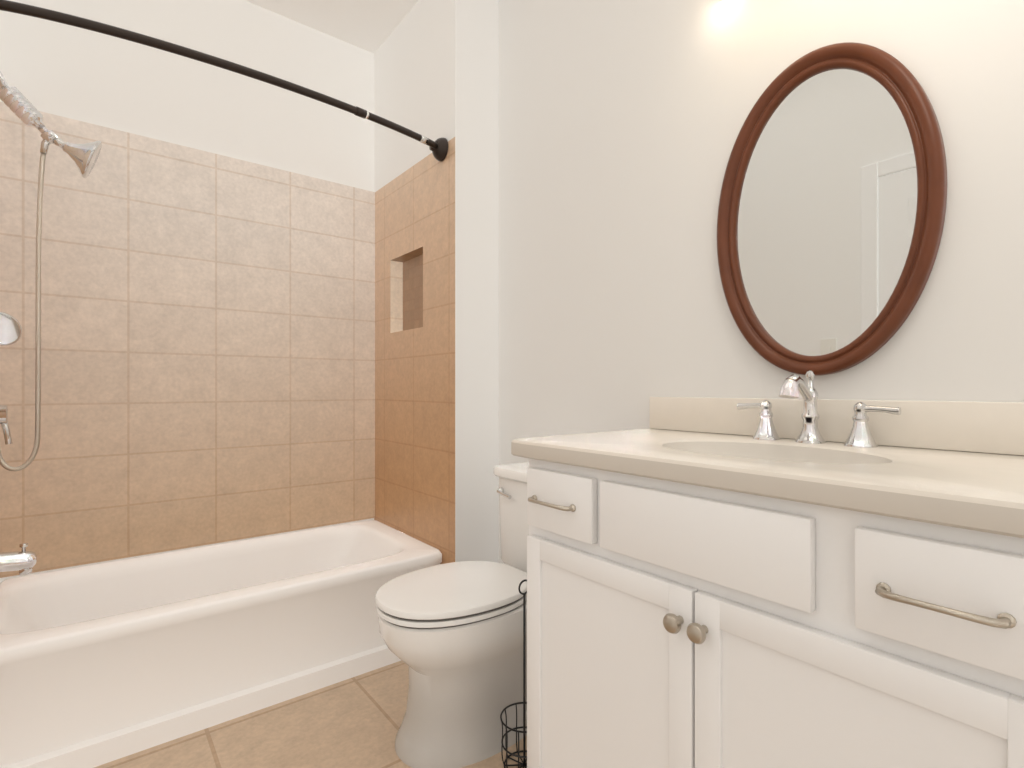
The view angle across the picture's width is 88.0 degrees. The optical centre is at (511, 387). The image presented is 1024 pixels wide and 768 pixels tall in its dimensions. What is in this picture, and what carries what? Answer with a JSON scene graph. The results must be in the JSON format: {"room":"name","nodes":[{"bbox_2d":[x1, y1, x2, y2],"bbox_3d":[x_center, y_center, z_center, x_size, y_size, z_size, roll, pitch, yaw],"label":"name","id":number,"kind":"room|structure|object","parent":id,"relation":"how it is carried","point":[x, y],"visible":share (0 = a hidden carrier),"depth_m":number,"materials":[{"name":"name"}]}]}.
{"room":"bathroom","nodes":[
{"label":"bathroom","id":0,"kind":"room"},
{"bbox_2d":[0,10,3,581],"bbox_3d":[-0.764,-0.338,0.453,0.100,2.735,3.658,0,0,-38],"label":"wall","id":1,"kind":"structure","parent":0,"point":[1,12],"depth_m":1.85,"materials":[{"name":"white paint"}]},
{"bbox_2d":[0,0,447,161],"bbox_3d":[-0.808,-0.975,1.723,1.376,0.091,0.155,0,0,-38],"label":"curtain rod","id":2,"kind":"object","parent":1,"relation":"attached to","point":[438,147],"visible":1,"depth_m":1.57,"materials":[{"name":"black metal"}]},
{"bbox_2d":[4,0,373,579],"bbox_3d":[-1.199,-0.338,2.376,1.560,2.735,0.100,0,0,-38],"label":"wall","id":3,"kind":"structure","parent":0,"point":[64,70],"depth_m":2.24,"materials":[{"name":"white paint"}]},
{"bbox_2d":[0,102,374,577],"bbox_3d":[-1.246,-0.168,2.267,1.391,1.655,0.012,0,0,-38],"label":"tiled wall","id":4,"kind":"structure","parent":3,"relation":"attached to","point":[207,348],"depth_m":2.16,"materials":[{"name":"beige tile"}]},
{"bbox_2d":[94,660,526,767],"bbox_3d":[-0.095,1.055,0.981,1.807,0.050,3.658,0,0,-38],"label":"floor","id":5,"kind":"structure","parent":0,"point":[355,722],"depth_m":1.56,"materials":[{"name":"tile"}]},
{"bbox_2d":[0,520,441,767],"bbox_3d":[-1.020,0.847,1.990,1.376,0.367,0.724,0,0,-38],"label":"bathtub","id":6,"kind":"object","parent":5,"relation":"on","point":[104,663],"visible":0.98,"depth_m":1.71,"materials":[{"name":"white ceramic"}]},
{"bbox_2d":[375,462,528,767],"bbox_3d":[-0.074,0.655,1.661,0.720,0.749,0.438,0,0,-38],"label":"toilet","id":7,"kind":"object","parent":5,"relation":"on","point":[451,634],"visible":0.62,"depth_m":1.48,"materials":[{"name":"ceramic"}]},
{"bbox_2d":[500,579,526,767],"bbox_3d":[0.034,0.775,1.443,0.133,0.506,0.133,0,0,-38],"label":"toilet paper holder","id":8,"kind":"object","parent":5,"relation":"on","point":[523,764],"visible":0.69,"depth_m":1.44,"materials":[{"name":"black metal"}]},
{"bbox_2d":[511,370,1023,767],"bbox_3d":[0.492,0.495,1.063,0.582,1.070,0.970,0,0,-38],"label":"bathroom vanity","id":9,"kind":"object","parent":5,"relation":"on","point":[810,579],"visible":1,"depth_m":0.85,"materials":[{"name":"white wood"}]},
{"bbox_2d":[245,0,418,52],"bbox_3d":[-0.095,-1.730,0.981,1.807,0.050,3.658,0,0,-38],"label":"ceiling","id":10,"kind":"structure","parent":0,"point":[369,25],"depth_m":2.43,"materials":[{"name":"white paint"}]},
{"bbox_2d":[374,0,498,563],"bbox_3d":[-0.379,-0.337,2.466,0.214,2.734,0.772,0,0,-38],"label":"wall","id":11,"kind":"structure","parent":0,"point":[436,69],"depth_m":2.22,"materials":[{"name":"white paint"}]},
{"bbox_2d":[499,0,1023,563],"bbox_3d":[0.575,-0.338,1.510,0.100,2.735,3.658,0,0,-38],"label":"wall","id":12,"kind":"structure","parent":0,"point":[622,122],"depth_m":1.54,"materials":[{"name":"white paint"}]},
{"bbox_2d":[717,42,946,375],"bbox_3d":[0.706,-0.407,1.238,0.029,0.756,0.486,0,0,-38],"label":"mirror","id":13,"kind":"object","parent":12,"relation":"attached to","point":[831,209],"visible":0.98,"depth_m":1.22,"materials":[{"name":"brown wood"}]},
{"bbox_3d":[-1.549,0.017,1.538,0.012,2.024,0.757,0,0,-38],"label":"tiled wall","id":14,"kind":"structure","parent":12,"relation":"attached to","visible":0},
{"bbox_2d":[0,405,11,444],"bbox_3d":[-1.545,0.083,1.594,0.062,0.176,0.170,0,0,-38],"label":"handle","id":15,"kind":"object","parent":14,"relation":"attached to","point":[4,422],"depth_m":1.60,"materials":[{"name":"silver metal"}]},
{"bbox_2d":[0,543,36,574],"bbox_3d":[-1.524,0.523,1.610,0.122,0.092,0.068,0,0,-38],"label":"tub spout","id":16,"kind":"object","parent":14,"relation":"attached to","point":[23,561],"visible":1,"depth_m":1.61,"materials":[{"name":"silver metal"}]},
{"bbox_2d":[0,71,101,470],"bbox_3d":[-1.464,-0.375,1.657,0.288,1.258,0.132,0,0,-38],"label":"shower head","id":17,"kind":"object","parent":14,"relation":"attached to","point":[84,157],"visible":1,"depth_m":1.64}
]}

